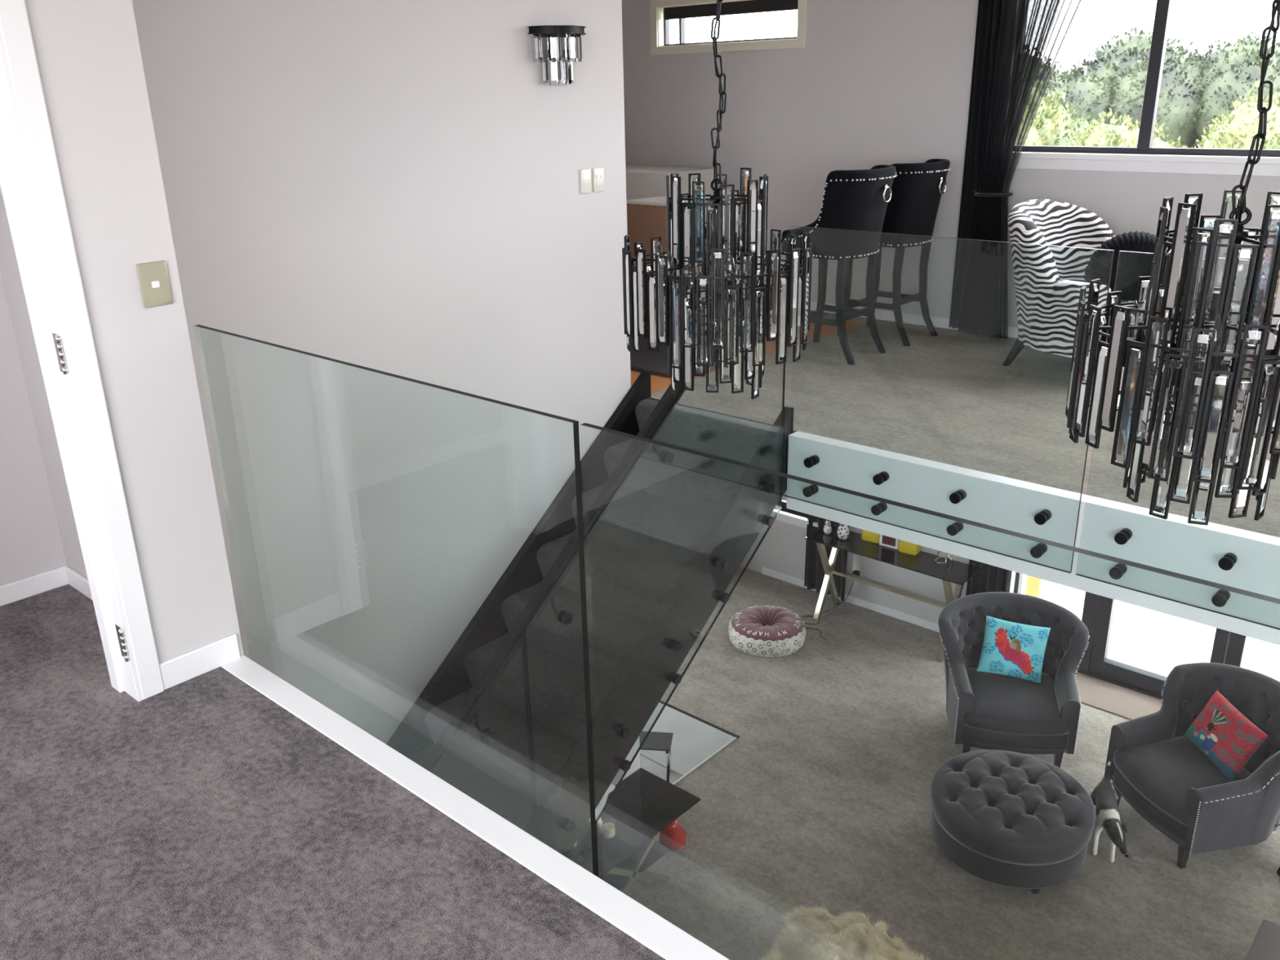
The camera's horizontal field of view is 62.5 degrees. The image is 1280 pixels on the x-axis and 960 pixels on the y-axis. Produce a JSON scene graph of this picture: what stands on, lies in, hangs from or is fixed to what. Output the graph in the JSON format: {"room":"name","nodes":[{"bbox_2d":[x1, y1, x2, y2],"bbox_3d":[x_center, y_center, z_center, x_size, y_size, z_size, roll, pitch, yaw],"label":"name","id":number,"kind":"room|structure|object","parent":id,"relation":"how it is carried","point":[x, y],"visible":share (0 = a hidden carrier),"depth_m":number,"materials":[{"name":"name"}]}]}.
{"room":"upstairs landing","nodes":[
{"label":"upstairs landing","id":0,"kind":"room"},
{"bbox_2d":[0,185,88,578],"bbox_3d":[-1.705,-1.087,2.977,0.840,3.350,0.130,16,26,39],"label":"wall","id":1,"kind":"structure","parent":0,"point":[9,268],"depth_m":3.46,"materials":[{"name":"paint"}]},
{"bbox_2d":[65,566,93,600],"bbox_3d":[-1.715,0.426,3.472,0.826,0.070,0.014,16,26,39],"label":"baseboard","id":2,"kind":"structure","parent":1,"relation":"attached to","point":[75,580],"depth_m":3.66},
{"bbox_2d":[24,0,244,663],"bbox_3d":[-2.363,-0.589,1.595,0.130,3.300,3.200,16,26,39],"label":"wall","id":3,"kind":"structure","parent":0,"point":[88,54],"depth_m":2.77,"materials":[{"name":"paint"}]},
{"bbox_2d":[0,0,164,702],"bbox_3d":[-1.765,-0.253,2.404,0.150,2.085,0.950,16,26,39],"label":"door frame","id":4,"kind":"structure","parent":3,"relation":"in","point":[31,184],"depth_m":2.69,"materials":[{"name":"white wood"}]},
{"bbox_2d":[136,260,173,307],"bbox_3d":[-1.283,-0.518,2.789,0.013,0.116,0.078,16,26,39],"label":"light switch","id":5,"kind":"object","parent":3,"relation":"attached to","point":[153,278],"visible":1,"depth_m":2.79,"materials":[{"name":"white plastic"}]},
{"bbox_2d":[159,633,240,689],"bbox_3d":[-1.303,0.537,3.125,0.014,0.085,0.240,16,26,39],"label":"baseboard","id":6,"kind":"structure","parent":3,"relation":"attached to","point":[179,669],"depth_m":3.12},
{"bbox_2d":[195,324,597,876],"bbox_3d":[-0.677,0.343,2.709,1.505,1.309,0.071,16,26,39],"label":"balustrade panel","id":7,"kind":"object","parent":3,"relation":"attached to","point":[575,423],"visible":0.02,"depth_m":2.21,"materials":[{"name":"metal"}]},
{"bbox_2d":[221,655,729,959],"bbox_3d":[1.498,1.519,0.971,7.330,0.388,0.080,16,26,39],"label":"trim","id":8,"kind":"structure","parent":3,"relation":"attached to","point":[670,942],"depth_m":2.45,"materials":[{"name":"white paint"}]},
{"bbox_2d":[581,422,1279,604],"bbox_3d":[0.457,0.670,1.754,1.494,1.309,0.071,16,26,39],"label":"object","id":9,"kind":"object","parent":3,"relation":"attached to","point":[1211,584],"visible":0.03,"depth_m":1.51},
{"bbox_2d":[0,0,639,785],"bbox_3d":[-2.119,0.127,3.687,0.150,6.100,6.050,16,26,39],"label":"wall","id":10,"kind":"structure","parent":0,"point":[389,186],"depth_m":4.52,"materials":[{"name":"paint"}]},
{"bbox_2d":[0,565,68,606],"bbox_3d":[-3.044,0.750,2.672,0.014,0.070,3.070,16,26,39],"label":"baseboard","id":11,"kind":"structure","parent":10,"relation":"attached to","point":[48,580],"depth_m":3.65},
{"bbox_2d":[527,25,586,84],"bbox_3d":[-0.344,-1.952,4.847,0.147,0.246,0.316,16,26,39],"label":"wall sconce","id":12,"kind":"object","parent":10,"relation":"attached to","point":[553,45],"visible":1,"depth_m":4.79,"materials":[{"name":"clear glass"}]},
{"bbox_2d":[579,168,591,194],"bbox_3d":[-0.267,-1.476,5.209,0.013,0.116,0.074,16,26,39],"label":"light switch","id":13,"kind":"object","parent":10,"relation":"attached to","point":[584,174],"visible":1,"depth_m":5.20,"materials":[{"name":"plastic"}]},
{"bbox_2d":[592,167,604,192],"bbox_3d":[-0.205,-1.502,5.274,0.013,0.116,0.074,16,26,39],"label":"light switch","id":14,"kind":"object","parent":10,"relation":"attached to","point":[597,173],"visible":1,"depth_m":5.27,"materials":[{"name":"plastic"}]},
{"bbox_2d":[0,584,666,959],"bbox_3d":[0.069,1.692,0.105,8.300,0.050,3.120,16,26,39],"label":"floor","id":15,"kind":"structure","parent":0,"point":[201,817],"depth_m":2.42,"materials":[{"name":"grey carpet"}]},
{"bbox_2d":[630,317,866,393],"bbox_3d":[-0.389,-1.107,7.745,3.200,0.038,2.570,16,26,39],"label":"floor","id":16,"kind":"structure","parent":0,"point":[658,383],"depth_m":6.98,"materials":[{"name":"brown wood"}]},
{"bbox_2d":[626,195,707,265],"bbox_3d":[0.213,-1.518,7.461,0.480,0.905,0.402,16,26,39],"label":"base cabinet","id":17,"kind":"object","parent":16,"relation":"on","point":[646,216],"visible":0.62,"depth_m":7.25,"materials":[{"name":"brown wood"}]},
{"bbox_2d":[625,164,714,199],"bbox_3d":[-0.044,-1.921,8.353,1.200,1.055,0.582,16,26,39],"label":"countertop","id":18,"kind":"structure","parent":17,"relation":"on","point":[642,181],"depth_m":7.81,"materials":[{"name":"white stone"}]},
{"bbox_2d":[630,332,744,377],"bbox_3d":[-0.156,-0.909,7.104,1.840,0.024,0.820,16,26,39],"label":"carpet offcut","id":19,"kind":"object","parent":16,"relation":"on","point":[656,362],"visible":0.02,"depth_m":6.64,"materials":[{"name":"black carpet"}]},
{"bbox_2d":[782,489,786,501],"bbox_3d":[3.168,-0.222,5.675,11.500,0.334,3.765,16,26,39],"label":"ceiling","id":20,"kind":"structure","parent":0,"point":[784,498],"depth_m":5.41,"materials":[{"name":"paint"}]},
{"bbox_2d":[740,503,969,623],"bbox_3d":[4.711,0.749,6.925,10.550,2.415,0.200,16,26,39],"label":"wall","id":21,"kind":"structure","parent":0,"point":[782,550],"depth_m":9.39,"materials":[{"name":"paint"}]},
{"bbox_2d":[769,499,817,528],"bbox_3d":[1.425,-0.253,9.620,0.720,1.355,0.230,16,26,39],"label":"window","id":22,"kind":"structure","parent":21,"relation":"in","point":[798,520],"depth_m":9.77,"materials":[{"name":"metal"}]},
{"bbox_2d":[804,514,848,600],"bbox_3d":[1.670,-0.058,9.301,0.447,2.350,0.064,16,26,39],"label":"curtain","id":23,"kind":"object","parent":21,"relation":"hanging from","point":[815,574],"visible":0.19,"depth_m":9.62,"materials":[{"name":"black fabric"}]},
{"bbox_2d":[761,567,939,631],"bbox_3d":[2.057,1.126,9.451,2.350,0.070,0.014,16,26,39],"label":"baseboard","id":24,"kind":"structure","parent":21,"relation":"attached to","point":[895,614],"depth_m":9.43,"materials":[{"name":"white wood"}]},
{"bbox_2d":[852,562,860,572],"bbox_3d":[1.938,0.792,9.438,0.074,0.090,0.009,16,26,39],"label":"power outlet","id":25,"kind":"object","parent":21,"relation":"attached to","point":[855,566],"visible":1,"depth_m":9.43,"materials":[{"name":"plastic"}]},
{"bbox_2d":[965,559,1012,595],"bbox_3d":[2.811,0.273,8.337,0.380,2.350,0.064,16,26,39],"label":"curtain","id":26,"kind":"object","parent":21,"relation":"hanging from","point":[991,578],"visible":0.13,"depth_m":8.53,"materials":[{"name":"black fabric"}]},
{"bbox_2d":[1009,571,1248,699],"bbox_3d":[4.081,0.699,7.496,2.950,2.140,0.215,16,26,39],"label":"door","id":27,"kind":"structure","parent":21,"relation":"in","point":[1228,647],"depth_m":8.14,"materials":[{"name":"metal"}]},
{"bbox_2d":[622,0,1279,360],"bbox_3d":[3.674,-2.014,5.662,11.700,3.685,0.140,16,26,39],"label":"wall","id":28,"kind":"structure","parent":0,"point":[873,82],"depth_m":7.40,"materials":[{"name":"paint"}]},
{"bbox_2d":[650,0,806,55],"bbox_3d":[0.671,-3.449,7.947,1.450,0.410,0.139,16,26,39],"label":"window","id":29,"kind":"structure","parent":28,"relation":"in","point":[661,11],"depth_m":8.00,"materials":[{"name":"metal"}]},
{"bbox_2d":[663,0,798,19],"bbox_3d":[0.670,-3.537,7.908,1.270,0.088,0.028,16,26,39],"label":"roller blind","id":30,"kind":"object","parent":29,"relation":"attached to","point":[746,6],"depth_m":7.88,"materials":[{"name":"fabric"}]},
{"bbox_2d":[810,301,1017,337],"bbox_3d":[3.652,-0.659,6.099,11.500,0.070,0.014,16,26,39],"label":"baseboard","id":31,"kind":"structure","parent":28,"relation":"attached to","point":[940,322],"depth_m":7.53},
{"bbox_2d":[948,0,1085,338],"bbox_3d":[2.473,-2.305,6.444,1.056,2.930,0.188,16,26,39],"label":"curtain","id":32,"kind":"object","parent":28,"relation":"hanging from","point":[1020,45],"visible":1,"depth_m":6.68,"materials":[{"name":"black fabric"}]},
{"bbox_2d":[1016,0,1279,176],"bbox_3d":[4.012,-2.253,5.170,4.560,1.510,0.154,16,26,39],"label":"window","id":33,"kind":"structure","parent":28,"relation":"in","point":[1148,159],"depth_m":6.17,"materials":[{"name":"metal"}]},
{"bbox_2d":[625,566,1279,959],"bbox_3d":[1.184,3.079,4.448,11.500,0.100,9.900,16,26,39],"label":"floor","id":34,"kind":"structure","parent":0,"point":[821,797],"depth_m":6.58,"materials":[{"name":"grey carpet"}]},
{"bbox_2d":[386,369,793,852],"bbox_3d":[-0.834,1.405,4.723,1.017,2.963,3.815,16,26,39],"label":"staircase","id":35,"kind":"structure","parent":34,"relation":"on","point":[651,575],"depth_m":5.10,"materials":[{"name":"glass"}]},
{"bbox_2d":[428,631,537,838],"bbox_3d":[-0.969,2.002,3.889,0.071,2.568,1.629,16,26,39],"label":"glass panel","id":36,"kind":"object","parent":35,"relation":"attached to","point":[521,633],"visible":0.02,"depth_m":4.01,"materials":[{"name":"clear glass"}]},
{"bbox_2d":[523,231,789,862],"bbox_3d":[0.121,0.358,4.621,0.071,2.662,1.707,16,26,39],"label":"glass panel","id":37,"kind":"object","parent":35,"relation":"attached to","point":[564,822],"visible":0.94,"depth_m":4.71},
{"bbox_2d":[421,372,697,775],"bbox_3d":[-0.238,0.294,4.233,0.142,1.324,1.654,16,26,39],"label":"handrail","id":38,"kind":"object","parent":37,"relation":"attached to","point":[487,735],"visible":0.89,"depth_m":4.17,"materials":[{"name":"grey metal"}]},
{"bbox_2d":[570,768,700,893],"bbox_3d":[-0.152,2.192,6.067,0.475,0.500,1.020,16,26,39],"label":"side table","id":39,"kind":"object","parent":34,"relation":"on","point":[644,803],"visible":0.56,"depth_m":6.04,"materials":[{"name":"black glass"}]},
{"bbox_2d":[573,783,615,846],"bbox_3d":[-0.268,1.800,5.849,0.321,0.391,0.191,-14,24,-31],"label":"figurine","id":40,"kind":"object","parent":39,"relation":"on","point":[600,806],"visible":0.25,"depth_m":5.86,"materials":[{"name":"white ceramic"}]},
{"bbox_2d":[601,822,616,838],"bbox_3d":[-0.173,1.947,5.884,0.076,0.084,0.076,16,26,39],"label":"candle jar","id":41,"kind":"object","parent":39,"relation":"on","point":[609,828],"visible":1,"depth_m":5.87,"materials":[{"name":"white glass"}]},
{"bbox_2d":[600,840,670,890],"bbox_3d":[-0.139,2.228,6.083,0.300,0.010,0.620,16,26,39],"label":"shelf","id":42,"kind":"object","parent":39,"relation":"attached to","point":[621,882],"depth_m":6.08,"materials":[{"name":"clear glass"}]},
{"bbox_2d":[658,818,686,851],"bbox_3d":[0.200,2.163,6.528,0.177,0.221,0.177,16,26,39],"label":"vase","id":43,"kind":"object","parent":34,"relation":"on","point":[673,837],"visible":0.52,"depth_m":6.47,"materials":[{"name":"ceramic"}]},
{"bbox_2d":[640,700,739,784],"bbox_3d":[0.129,1.902,7.546,0.760,0.010,0.930,16,26,39],"label":"glass table top","id":44,"kind":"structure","parent":34,"relation":"on","point":[695,740],"depth_m":7.58,"materials":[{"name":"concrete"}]},
{"bbox_2d":[639,731,673,782],"bbox_3d":[0.087,1.890,7.143,0.260,0.300,0.214,1,20,7],"label":"side table","id":45,"kind":"object","parent":44,"relation":"on","point":[657,741],"visible":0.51,"depth_m":7.09,"materials":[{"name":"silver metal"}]},
{"bbox_2d":[728,604,805,657],"bbox_3d":[1.078,1.258,8.938,0.651,0.207,0.649,14,25,36],"label":"pouf","id":46,"kind":"object","parent":34,"relation":"on","point":[762,631],"visible":1,"depth_m":8.76,"materials":[{"name":"fabric"}]},
{"bbox_2d":[730,605,804,641],"bbox_3d":[1.077,1.225,8.926,0.621,0.137,0.621,16,26,39],"label":"cushion","id":47,"kind":"object","parent":46,"relation":"on","point":[756,623],"depth_m":8.82,"materials":[{"name":"pink fabric"}]},
{"bbox_2d":[800,569,859,639],"bbox_3d":[1.671,1.057,9.269,0.407,0.349,0.724,16,26,39],"label":"power cord","id":48,"kind":"object","parent":34,"relation":"on","point":[855,572],"visible":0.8,"depth_m":9.38,"materials":[{"name":"black plastic"}]},
{"bbox_2d":[804,525,982,662],"bbox_3d":[2.105,0.952,8.947,1.450,0.742,0.383,16,26,39],"label":"console table","id":49,"kind":"object","parent":34,"relation":"on","point":[923,562],"visible":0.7,"depth_m":8.82,"materials":[{"name":"black glass"}]},
{"bbox_2d":[823,520,831,534],"bbox_3d":[1.638,0.409,9.193,0.074,0.126,0.074,16,26,39],"label":"owl figurine","id":50,"kind":"object","parent":49,"relation":"on","point":[827,528],"visible":1,"depth_m":9.17,"materials":[{"name":"white ceramic"}]},
{"bbox_2d":[836,523,848,539],"bbox_3d":[1.751,0.421,9.076,0.107,0.180,0.107,16,26,39],"label":"owl figurine","id":51,"kind":"object","parent":49,"relation":"on","point":[842,532],"visible":0.77,"depth_m":9.04,"materials":[{"name":"white ceramic"}]},
{"bbox_2d":[861,529,879,542],"bbox_3d":[1.993,0.407,9.026,0.167,0.230,0.102,13,25,34],"label":"vase","id":52,"kind":"object","parent":49,"relation":"on","point":[867,535],"visible":0.28,"depth_m":9.01,"materials":[{"name":"yellow ceramic"}]},
{"bbox_2d":[879,534,898,549],"bbox_3d":[2.127,0.443,8.906,0.170,0.239,0.098,15,25,36],"label":"photo frame","id":53,"kind":"object","parent":49,"relation":"on","point":[884,540],"visible":0.5,"depth_m":8.90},
{"bbox_2d":[881,534,895,546],"bbox_3d":[2.102,0.455,8.877,0.124,0.200,0.006,15,25,36],"label":"picture","id":54,"kind":"object","parent":53,"relation":"attached to","point":[886,541],"depth_m":8.90},
{"bbox_2d":[897,540,920,555],"bbox_3d":[2.249,0.493,8.779,0.167,0.230,0.102,13,25,34],"label":"vase","id":55,"kind":"object","parent":49,"relation":"on","point":[904,547],"visible":0.35,"depth_m":8.76,"materials":[{"name":"yellow ceramic"}]},
{"bbox_2d":[933,551,953,565],"bbox_3d":[2.471,0.610,8.553,0.157,0.159,0.042,10,23,28],"label":"wire sculpture","id":56,"kind":"object","parent":49,"relation":"on","point":[948,556],"visible":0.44,"depth_m":8.56,"materials":[{"name":"silver metal"}]},
{"bbox_2d":[929,749,1095,893],"bbox_3d":[2.225,2.050,6.358,0.934,0.468,0.934,17,27,40],"label":"ottoman","id":57,"kind":"object","parent":34,"relation":"on","point":[1010,819],"visible":1,"depth_m":6.11,"materials":[{"name":"grey fabric"}]},
{"bbox_2d":[937,591,1089,768],"bbox_3d":[2.606,1.407,7.448,1.028,0.905,1.003,3,21,10],"label":"armchair","id":58,"kind":"object","parent":34,"relation":"on","point":[984,710],"visible":0.94,"depth_m":7.27,"materials":[{"name":"grey fabric"}]},
{"bbox_2d":[976,615,1050,682],"bbox_3d":[2.634,1.195,7.434,0.476,0.421,0.214,4,21,15],"label":"cushion","id":59,"kind":"object","parent":58,"relation":"on","point":[1015,650],"visible":1,"depth_m":7.38,"materials":[{"name":"teal fabric"}]},
{"bbox_2d":[963,666,1070,736],"bbox_3d":[2.579,1.525,7.330,0.687,0.165,0.691,3,21,10],"label":"seat cushion","id":60,"kind":"object","parent":58,"relation":"on","point":[1005,705],"depth_m":7.12,"materials":[{"name":"grey fabric"}]},
{"bbox_2d":[1090,761,1128,862],"bbox_3d":[2.839,2.055,6.391,0.186,0.406,0.639,6,21,19],"label":"dog","id":61,"kind":"object","parent":34,"relation":"on","point":[1104,797],"visible":0.87,"depth_m":6.33},
{"bbox_2d":[1075,671,1162,719],"bbox_3d":[4.369,1.883,7.345,3.100,0.012,0.415,16,26,39],"label":"door mat","id":62,"kind":"object","parent":34,"relation":"on","point":[1113,699],"visible":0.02,"depth_m":7.98,"materials":[{"name":"beige fabric"}]},
{"bbox_2d":[1128,853,1146,865],"bbox_3d":[2.990,2.277,6.354,0.086,0.013,0.124,-14,24,-32],"label":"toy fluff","id":63,"kind":"object","parent":34,"relation":"on","point":[1135,858],"visible":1,"depth_m":6.34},
{"bbox_2d":[1102,662,1279,868],"bbox_3d":[3.527,1.739,6.491,1.003,0.905,1.028,-6,21,-13],"label":"armchair","id":64,"kind":"object","parent":34,"relation":"on","point":[1157,770],"visible":0.92,"depth_m":6.43,"materials":[{"name":"grey fabric"}]},
{"bbox_2d":[1112,735,1251,826],"bbox_3d":[3.379,1.821,6.480,0.691,0.165,0.687,-6,21,-13],"label":"seat cushion","id":65,"kind":"object","parent":64,"relation":"on","point":[1161,770],"depth_m":6.43,"materials":[{"name":"grey fabric"}]},
{"bbox_2d":[1184,690,1268,781],"bbox_3d":[3.572,1.558,6.437,0.211,0.374,0.468,-4,20,-9],"label":"cushion","id":66,"kind":"object","parent":64,"relation":"on","point":[1223,733],"visible":1,"depth_m":6.37,"materials":[{"name":"red fabric"}]},
{"bbox_2d":[1244,920,1279,959],"bbox_3d":[3.425,2.635,4.219,1.945,0.800,1.000,16,26,39],"label":"sofa","id":67,"kind":"object","parent":34,"relation":"on","point":[1265,945],"visible":1,"depth_m":4.96,"materials":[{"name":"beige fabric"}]},
{"bbox_2d":[1275,866,1279,876],"bbox_3d":[3.851,2.301,6.129,0.262,0.086,0.100,6,21,18],"label":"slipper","id":68,"kind":"object","parent":34,"relation":"on","point":[1277,872],"visible":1,"depth_m":6.16,"materials":[{"name":"black fabric"}]},
{"bbox_3d":[0.940,2.558,5.125,0.550,0.420,0.550,16,26,39],"label":"pouffe","id":69,"kind":"object","parent":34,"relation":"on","visible":0},
{"bbox_2d":[759,904,928,959],"bbox_3d":[1.022,2.294,5.046,0.947,0.125,0.717,3,21,12],"label":"sheepskin","id":70,"kind":"object","parent":69,"relation":"on","point":[814,934],"visible":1,"depth_m":5.15,"materials":[{"name":"beige fur"}]},
{"bbox_2d":[648,310,1279,537],"bbox_3d":[2.786,-0.248,5.211,11.500,0.050,2.625,16,26,39],"label":"floor","id":71,"kind":"structure","parent":0,"point":[949,397],"depth_m":5.62,"materials":[{"name":"grey carpet"}]},
{"bbox_2d":[781,164,897,364],"bbox_3d":[1.251,-1.351,6.559,0.598,1.150,0.552,16,26,39],"label":"bar stool","id":72,"kind":"object","parent":71,"relation":"on","point":[858,200],"visible":0.96,"depth_m":6.31,"materials":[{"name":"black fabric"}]},
{"bbox_2d":[836,158,951,346],"bbox_3d":[1.702,-1.520,6.989,0.598,1.150,0.552,16,26,39],"label":"bar stool","id":73,"kind":"object","parent":71,"relation":"on","point":[917,189],"visible":0.64,"depth_m":6.74,"materials":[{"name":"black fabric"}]},
{"bbox_2d":[786,431,1279,645],"bbox_3d":[3.472,0.731,2.991,7.260,0.388,0.085,16,26,39],"label":"trim","id":74,"kind":"structure","parent":71,"relation":"attached to","point":[1172,544],"depth_m":4.40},
{"bbox_2d":[783,225,1114,573],"bbox_3d":[1.237,-0.388,4.569,1.420,1.311,0.071,16,26,39],"label":"balustrade panel","id":75,"kind":"object","parent":74,"relation":"attached to","point":[1040,518],"visible":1,"depth_m":4.61,"materials":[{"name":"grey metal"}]},
{"bbox_2d":[1075,250,1279,630],"bbox_3d":[2.318,-0.076,3.659,1.430,1.311,0.071,16,26,39],"label":"balustrade panel","id":76,"kind":"object","parent":74,"relation":"attached to","point":[1220,599],"visible":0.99,"depth_m":4.03,"materials":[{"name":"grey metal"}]},
{"bbox_2d":[1003,199,1134,365],"bbox_3d":[2.537,-1.118,6.140,0.740,0.950,0.831,-12,23,-26],"label":"accent chair","id":77,"kind":"object","parent":71,"relation":"on","point":[1049,280],"visible":0.58,"depth_m":6.04,"materials":[{"name":"fabric"}]},
{"bbox_2d":[1084,231,1155,301],"bbox_3d":[2.752,-1.159,5.919,0.481,0.477,0.198,3,21,10],"label":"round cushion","id":78,"kind":"object","parent":77,"relation":"on","point":[1127,266],"visible":0.55,"depth_m":5.84,"materials":[{"name":"black fabric"}]},
{"bbox_2d":[1120,300,1134,311],"bbox_3d":[2.603,-0.989,6.061,0.478,0.140,0.562,-12,23,-26],"label":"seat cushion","id":79,"kind":"object","parent":77,"relation":"on","point":[1122,301],"depth_m":5.89,"materials":[{"name":"fabric"}]},
{"bbox_3d":[0.742,-2.609,1.974,11.700,0.100,9.150,16,26,39],"label":"ceiling","id":80,"kind":"structure","parent":0,"visible":0},
{"bbox_2d":[622,0,812,399],"bbox_3d":[0.230,-1.545,3.106,0.610,2.658,0.611,16,26,39],"label":"chandelier","id":81,"kind":"object","parent":80,"relation":"hanging from","point":[717,292],"visible":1,"depth_m":3.26,"materials":[{"name":"clear glass"}]},
{"bbox_2d":[1065,0,1279,525],"bbox_3d":[1.298,-1.183,2.077,0.610,2.670,0.611,-16,25,-35],"label":"chandelier","id":82,"kind":"object","parent":80,"relation":"hanging from","point":[1175,363],"visible":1,"depth_m":2.26,"materials":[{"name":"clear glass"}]},
{"label":"outside","id":83,"kind":"structure","parent":0,"visible":0},
{"bbox_3d":[0.093,4.292,1.581,180.000,0.090,180.000,16,26,39],"label":"lawn","id":84,"kind":"structure","parent":83,"visible":0},
{"bbox_2d":[1024,90,1094,146],"bbox_3d":[4.620,-2.702,13.302,1.980,4.657,1.801,16,26,39],"label":"shrub","id":85,"kind":"object","parent":84,"relation":"on","point":[1052,125],"visible":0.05,"depth_m":12.46,"materials":[{"name":"green plant"}]},
{"bbox_2d":[1066,106,1186,147],"bbox_3d":[5.344,-2.110,12.251,1.678,4.207,1.936,-9,22,-20],"label":"shrub","id":86,"kind":"object","parent":84,"relation":"on","point":[1103,135],"visible":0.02,"depth_m":11.48,"materials":[{"name":"green plant"}]},
{"bbox_2d":[1043,26,1279,148],"bbox_3d":[9.512,-4.633,17.779,17.869,5.754,2.508,16,26,39],"label":"tree","id":87,"kind":"object","parent":84,"relation":"on","point":[1194,90],"visible":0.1,"depth_m":17.02,"materials":[{"name":"green plant"}]},
{"bbox_2d":[1191,80,1279,149],"bbox_3d":[6.442,-2.016,11.543,1.902,4.437,1.909,16,26,39],"label":"shrub","id":88,"kind":"object","parent":84,"relation":"on","point":[1239,128],"visible":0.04,"depth_m":10.76,"materials":[{"name":"green plant"}]},
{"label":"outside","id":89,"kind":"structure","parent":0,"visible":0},
{"bbox_2d":[1021,574,1279,681],"bbox_3d":[5.196,1.076,9.720,20.000,0.090,4.140,16,26,39],"label":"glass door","id":90,"kind":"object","parent":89,"point":[1149,640],"depth_m":8.88,"materials":[{"name":"glass"}]},
{"bbox_2d":[1025,575,1044,598],"bbox_3d":[3.418,0.008,8.832,0.120,2.600,0.120,16,26,39],"label":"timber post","id":91,"kind":"object","parent":90,"relation":"on","point":[1034,586],"visible":0.02,"depth_m":9.12,"materials":[{"name":"yellow wood"}]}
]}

